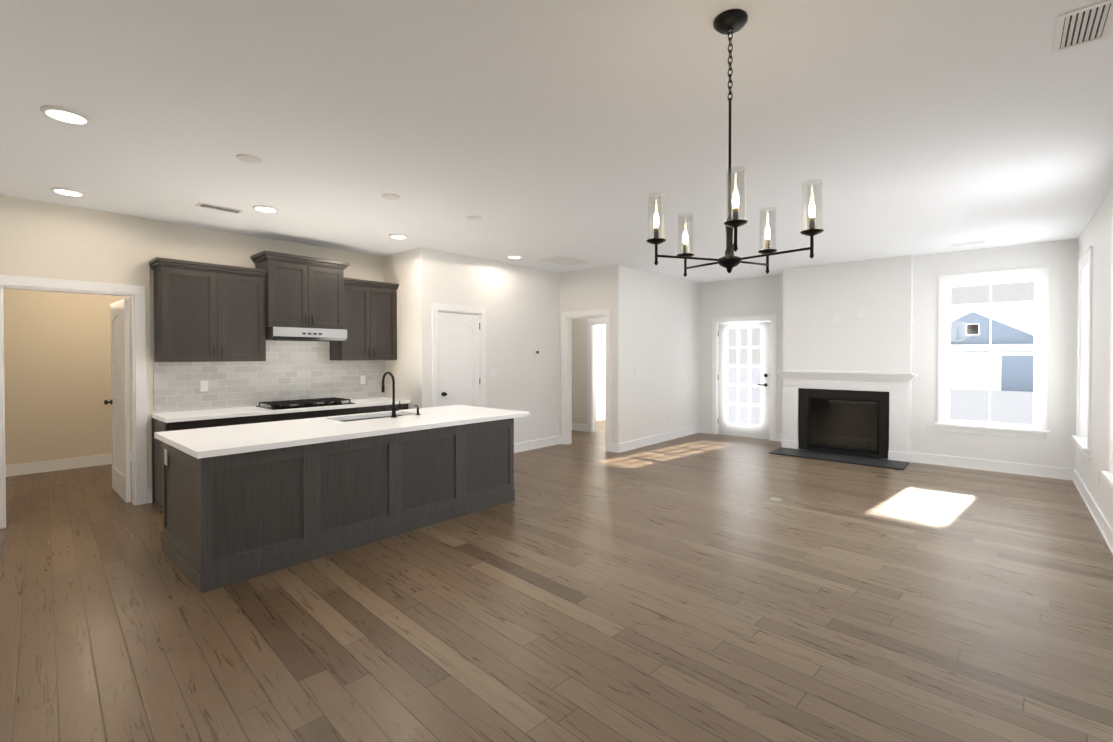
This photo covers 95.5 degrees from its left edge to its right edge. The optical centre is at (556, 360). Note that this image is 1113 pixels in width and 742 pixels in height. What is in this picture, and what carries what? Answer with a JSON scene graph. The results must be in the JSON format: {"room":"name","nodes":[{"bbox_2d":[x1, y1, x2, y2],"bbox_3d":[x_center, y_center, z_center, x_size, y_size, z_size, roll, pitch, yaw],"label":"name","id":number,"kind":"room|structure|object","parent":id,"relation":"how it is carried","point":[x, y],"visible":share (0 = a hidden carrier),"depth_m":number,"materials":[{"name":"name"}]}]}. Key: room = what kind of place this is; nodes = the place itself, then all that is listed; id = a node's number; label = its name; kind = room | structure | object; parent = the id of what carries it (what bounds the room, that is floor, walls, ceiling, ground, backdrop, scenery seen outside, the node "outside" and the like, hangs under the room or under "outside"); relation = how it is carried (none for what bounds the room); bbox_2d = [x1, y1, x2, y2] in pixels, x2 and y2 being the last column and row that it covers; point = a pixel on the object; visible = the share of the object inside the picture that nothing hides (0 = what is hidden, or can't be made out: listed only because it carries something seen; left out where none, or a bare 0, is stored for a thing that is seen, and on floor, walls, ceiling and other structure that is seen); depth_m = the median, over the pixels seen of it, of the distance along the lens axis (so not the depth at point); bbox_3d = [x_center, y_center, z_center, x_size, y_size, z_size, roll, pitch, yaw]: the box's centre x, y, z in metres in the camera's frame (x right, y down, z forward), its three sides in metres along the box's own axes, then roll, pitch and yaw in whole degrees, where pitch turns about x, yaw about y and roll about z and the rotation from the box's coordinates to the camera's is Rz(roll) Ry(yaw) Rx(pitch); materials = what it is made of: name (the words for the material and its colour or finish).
{"room":"kitchen","nodes":[
{"label":"kitchen","id":0,"kind":"room"},
{"bbox_2d":[0,420,1112,741],"bbox_3d":[-0.150,1.456,6.196,10.075,0.120,11.200,1,1,42],"label":"floor","id":1,"kind":"structure","parent":0,"point":[584,586],"depth_m":2.84,"materials":[{"name":"brown wood"}]},
{"bbox_2d":[152,403,407,508],"bbox_3d":[-2.978,0.978,5.819,0.633,0.845,2.541,1,1,42],"label":"base cabinet","id":2,"kind":"object","parent":1,"relation":"on","point":[159,426],"visible":0.1,"depth_m":5.06,"materials":[{"name":"brown wood"}]},
{"bbox_2d":[151,397,409,422],"bbox_3d":[-2.977,0.536,5.807,0.643,0.040,2.553,1,1,42],"label":"countertop","id":3,"kind":"structure","parent":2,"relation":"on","point":[182,416],"depth_m":5.32,"materials":[{"name":"white stone"}]},
{"bbox_2d":[256,397,355,409],"bbox_3d":[-2.898,0.488,5.875,0.525,0.051,0.910,1,1,42],"label":"cooktop","id":4,"kind":"object","parent":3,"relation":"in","point":[290,404],"visible":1,"depth_m":5.78,"materials":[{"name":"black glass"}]},
{"bbox_2d":[161,413,517,592],"bbox_3d":[-1.711,0.994,4.474,1.084,0.844,2.674,1,1,42],"label":"kitchen island","id":5,"kind":"object","parent":1,"relation":"on","point":[242,502],"depth_m":3.71,"materials":[{"name":"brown wood"}]},
{"bbox_2d":[154,405,529,460],"bbox_3d":[-1.653,0.552,4.495,1.170,0.040,2.845,1,1,42],"label":"island countertop","id":6,"kind":"structure","parent":5,"relation":"on","point":[221,441],"depth_m":3.96,"materials":[{"name":"white stone"}]},
{"bbox_2d":[381,372,399,417],"bbox_3d":[-1.572,0.314,4.797,0.234,0.426,0.100,1,1,42],"label":"faucet","id":7,"kind":"object","parent":6,"relation":"on","point":[394,409],"visible":1,"depth_m":4.72,"materials":[{"name":"black metal"}]},
{"bbox_2d":[770,498,782,500],"bbox_3d":[2.231,1.406,5.139,0.124,0.004,0.124,1,1,42],"label":"electrical outlet","id":8,"kind":"object","parent":1,"relation":"on","point":[776,499],"visible":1,"depth_m":5.12,"materials":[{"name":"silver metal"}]},
{"bbox_2d":[769,370,917,469],"bbox_3d":[4.150,0.764,7.386,1.820,1.236,1.100,1,1,42],"label":"fireplace","id":9,"kind":"object","parent":1,"relation":"on","point":[868,420],"visible":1,"depth_m":7.33,"materials":[{"name":"white"}]},
{"bbox_2d":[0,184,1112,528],"bbox_3d":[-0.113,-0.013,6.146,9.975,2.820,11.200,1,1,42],"label":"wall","id":10,"kind":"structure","parent":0,"point":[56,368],"depth_m":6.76,"materials":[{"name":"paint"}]},
{"bbox_2d":[5,452,130,476],"bbox_3d":[-6.200,1.324,6.601,0.024,0.135,3.380,1,1,42],"label":"baseboard","id":11,"kind":"structure","parent":10,"relation":"attached to","point":[88,461],"depth_m":6.43,"materials":[{"name":"white wood"}]},
{"bbox_2d":[104,298,130,502],"bbox_3d":[-4.563,0.391,5.288,0.860,2.020,0.165,1,1,42],"label":"bedroom door","id":12,"kind":"structure","parent":10,"relation":"in","point":[119,401],"depth_m":5.19,"materials":[{"name":"white wood"}]},
{"bbox_2d":[148,257,266,361],"bbox_3d":[-3.611,-0.491,5.279,0.378,0.995,0.966,1,1,42],"label":"upper cabinet","id":13,"kind":"object","parent":10,"relation":"attached to","point":[207,312],"visible":1,"depth_m":5.15,"materials":[{"name":"brown wood"}]},
{"bbox_2d":[153,340,384,412],"bbox_3d":[-3.205,0.137,6.021,0.014,0.750,2.528,1,1,42],"label":"tile backsplash","id":14,"kind":"structure","parent":10,"relation":"attached to","point":[292,370],"depth_m":5.88,"materials":[{"name":"white tile"}]},
{"bbox_2d":[250,251,348,328],"bbox_3d":[-2.985,-0.783,5.930,0.448,0.815,0.936,1,1,42],"label":"upper cabinet","id":15,"kind":"object","parent":10,"relation":"attached to","point":[304,291],"visible":0.98,"depth_m":5.76,"materials":[{"name":"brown wood"}]},
{"bbox_2d":[266,327,346,341],"bbox_3d":[-2.964,-0.305,5.917,0.504,0.137,0.820,1,1,42],"label":"range hood","id":16,"kind":"object","parent":15,"relation":"attached to","point":[293,334],"visible":0.92,"depth_m":5.71,"materials":[{"name":"silver metal"}]},
{"bbox_2d":[330,278,398,360],"bbox_3d":[-2.465,-0.513,6.572,0.378,1.010,0.802,1,1,42],"label":"upper cabinet","id":17,"kind":"object","parent":10,"relation":"attached to","point":[370,317],"visible":0.9,"depth_m":6.44,"materials":[{"name":"brown wood"}]},
{"bbox_2d":[438,312,479,406],"bbox_3d":[-1.291,0.373,6.821,0.100,2.020,0.690,1,1,42],"label":"pantry door","id":18,"kind":"structure","parent":10,"relation":"in","point":[458,351],"depth_m":6.82,"materials":[{"name":"white wood"}]},
{"bbox_2d":[534,350,538,355],"bbox_3d":[-0.303,-0.124,7.930,0.020,0.100,0.100,1,1,42],"label":"thermostat","id":19,"kind":"object","parent":10,"relation":"attached to","point":[536,352],"visible":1,"depth_m":7.90,"materials":[{"name":"white plastic"}]},
{"bbox_2d":[514,436,561,452],"bbox_3d":[-0.458,1.310,7.751,0.050,0.135,1.620,1,1,42],"label":"baseboard","id":20,"kind":"structure","parent":10,"relation":"attached to","point":[540,443],"depth_m":7.94,"materials":[{"name":"white wood"}]},
{"bbox_2d":[572,423,587,431],"bbox_3d":[0.300,1.284,9.923,0.800,0.135,0.024,1,1,42],"label":"baseboard","id":21,"kind":"structure","parent":10,"relation":"attached to","point":[575,426],"depth_m":9.78,"materials":[{"name":"white wood"}]},
{"bbox_2d":[617,425,700,452],"bbox_3d":[1.809,1.300,8.578,0.024,0.135,2.674,1,1,42],"label":"baseboard","id":22,"kind":"structure","parent":10,"relation":"attached to","point":[634,444],"depth_m":8.40,"materials":[{"name":"white wood"}]},
{"bbox_2d":[718,322,769,439],"bbox_3d":[3.322,0.337,9.018,0.937,2.035,0.105,1,1,42],"label":"french door","id":23,"kind":"structure","parent":10,"relation":"in","point":[749,429],"depth_m":9.01,"materials":[{"name":"white paint"}]},
{"bbox_2d":[776,433,781,441],"bbox_3d":[3.856,1.301,8.534,0.295,0.135,0.024,1,1,42],"label":"baseboard","id":24,"kind":"structure","parent":10,"relation":"attached to","point":[778,435],"depth_m":8.59,"materials":[{"name":"white wood"}]},
{"bbox_2d":[858,309,863,317],"bbox_3d":[4.361,-0.676,7.244,0.070,0.115,0.008,1,1,42],"label":"electrical outlet","id":25,"kind":"object","parent":10,"relation":"attached to","point":[860,313],"visible":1,"depth_m":7.24,"materials":[{"name":"white plastic"}]},
{"bbox_2d":[910,452,1068,479],"bbox_3d":[5.440,1.326,6.436,1.540,0.135,0.040,1,1,42],"label":"baseboard","id":26,"kind":"structure","parent":10,"relation":"attached to","point":[952,461],"depth_m":6.39,"materials":[{"name":"white wood"}]},
{"bbox_2d":[935,266,1049,438],"bbox_3d":[5.535,-0.097,6.458,1.100,2.065,0.255,1,1,42],"label":"window","id":27,"kind":"structure","parent":10,"relation":"in","point":[1039,277],"depth_m":6.40,"materials":[{"name":"white"}]},
{"bbox_2d":[1071,246,1092,458],"bbox_3d":[5.580,-0.082,5.239,0.255,2.065,1.100,1,1,42],"label":"window","id":28,"kind":"structure","parent":10,"relation":"in","point":[1082,439],"depth_m":5.59,"materials":[{"name":"white wood"}]},
{"bbox_2d":[1069,469,1112,554],"bbox_3d":[2.966,1.373,2.435,0.024,0.135,9.310,1,1,42],"label":"baseboard","id":29,"kind":"structure","parent":10,"relation":"attached to","point":[1101,521],"depth_m":4.54,"materials":[{"name":"white wood"}]},
{"bbox_2d":[1101,216,1112,489],"bbox_3d":[4.014,-0.061,3.474,0.255,2.065,1.100,1,1,42],"label":"window","id":30,"kind":"structure","parent":10,"relation":"in","point":[1107,476],"depth_m":3.87,"materials":[{"name":"white wood"}]},
{"bbox_2d":[0,0,1112,282],"bbox_3d":[-0.150,-1.499,6.161,10.075,0.150,11.200,1,1,42],"label":"ceiling","id":31,"kind":"structure","parent":0,"point":[532,132],"depth_m":2.95,"materials":[{"name":"white paint"}]},
{"bbox_2d":[40,106,91,124],"bbox_3d":[-2.755,-1.377,2.845,0.210,0.014,0.210,1,1,42],"label":"recessed light","id":32,"kind":"object","parent":31,"relation":"in","point":[62,114],"visible":0.98,"depth_m":2.82,"materials":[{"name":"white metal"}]},
{"bbox_2d":[50,187,85,196],"bbox_3d":[-4.032,-1.393,4.178,0.210,0.014,0.210,1,1,42],"label":"recessed light","id":33,"kind":"object","parent":31,"relation":"in","point":[67,191],"visible":1,"depth_m":4.15,"materials":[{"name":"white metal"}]},
{"bbox_2d":[195,202,244,213],"bbox_3d":[-3.090,-1.401,4.652,0.150,0.008,0.350,1,1,42],"label":"ceiling vent","id":34,"kind":"object","parent":31,"relation":"in","point":[218,208],"visible":1,"depth_m":4.64,"materials":[{"name":"white metal"}]},
{"bbox_2d":[236,154,261,162],"bbox_3d":[-2.113,-1.387,3.478,0.150,0.008,0.150,1,1,42],"label":"cover plate","id":35,"kind":"object","parent":31,"relation":"attached to","point":[248,158],"visible":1,"depth_m":3.46,"materials":[{"name":"white plastic"}]},
{"bbox_2d":[253,205,278,212],"bbox_3d":[-2.679,-1.398,4.663,0.210,0.014,0.210,1,1,42],"label":"recessed light","id":36,"kind":"object","parent":31,"relation":"in","point":[265,208],"visible":0.98,"depth_m":4.63,"materials":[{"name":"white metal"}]},
{"bbox_2d":[382,194,399,199],"bbox_3d":[-1.412,-1.397,4.314,0.150,0.008,0.150,1,1,42],"label":"cover plate","id":37,"kind":"object","parent":31,"relation":"attached to","point":[391,196],"visible":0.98,"depth_m":4.29,"materials":[{"name":"white plastic"}]},
{"bbox_2d":[389,234,407,238],"bbox_3d":[-1.796,-1.411,5.750,0.210,0.014,0.210,1,1,42],"label":"recessed light","id":38,"kind":"object","parent":31,"relation":"in","point":[398,236],"visible":1,"depth_m":5.71,"materials":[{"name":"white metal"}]},
{"bbox_2d":[467,216,481,219],"bbox_3d":[-0.807,-1.405,4.981,0.150,0.008,0.150,1,1,42],"label":"cover plate","id":39,"kind":"object","parent":31,"relation":"attached to","point":[474,217],"visible":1,"depth_m":4.97,"materials":[{"name":"white plastic"}]},
{"bbox_2d":[507,255,521,258],"bbox_3d":[-0.578,-1.425,6.942,0.210,0.014,0.210,1,1,42],"label":"recessed light","id":40,"kind":"object","parent":31,"relation":"in","point":[514,256],"visible":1,"depth_m":6.89,"materials":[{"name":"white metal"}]},
{"bbox_2d":[539,255,589,265],"bbox_3d":[0.119,-1.432,7.246,0.450,0.008,0.620,1,1,42],"label":"ceiling vent","id":41,"kind":"object","parent":31,"relation":"in","point":[564,260],"visible":1,"depth_m":7.22,"materials":[{"name":"white metal"}]},
{"bbox_2d":[646,9,823,276],"bbox_3d":[0.721,-0.865,2.046,0.643,1.020,0.644,1,1,42],"label":"chandelier","id":42,"kind":"object","parent":31,"relation":"hanging from","point":[729,22],"visible":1,"depth_m":2.02,"materials":[{"name":"black metal"}]},
{"bbox_2d":[950,241,985,246],"bbox_3d":[4.995,-1.419,6.143,0.330,0.008,0.150,1,1,42],"label":"ceiling vent","id":43,"kind":"object","parent":31,"relation":"in","point":[969,243],"visible":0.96,"depth_m":6.13,"materials":[{"name":"white metal"}]},
{"bbox_2d":[1052,0,1112,53],"bbox_3d":[2.165,-1.371,2.078,0.170,0.008,0.330,1,1,42],"label":"ceiling vent","id":44,"kind":"object","parent":31,"relation":"in","point":[1088,24],"visible":0.98,"depth_m":2.07,"materials":[{"name":"white metal"}]},
{"label":"outside","id":45,"kind":"structure","parent":0,"visible":0},
{"bbox_2d":[728,363,1032,424],"bbox_3d":[29.986,1.596,33.605,120.000,0.150,150.000,1,1,42],"label":"snow","id":46,"kind":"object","parent":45,"point":[972,396],"depth_m":19.98,"materials":[{"name":"white snow"}]},
{"bbox_2d":[950,300,1033,391],"bbox_3d":[26.774,-1.137,32.212,18.600,5.350,12.900,1,1,42],"label":"neighbor house","id":47,"kind":"structure","parent":46,"relation":"on","point":[1026,327],"depth_m":27.57,"materials":[{"name":"white"}]}
]}

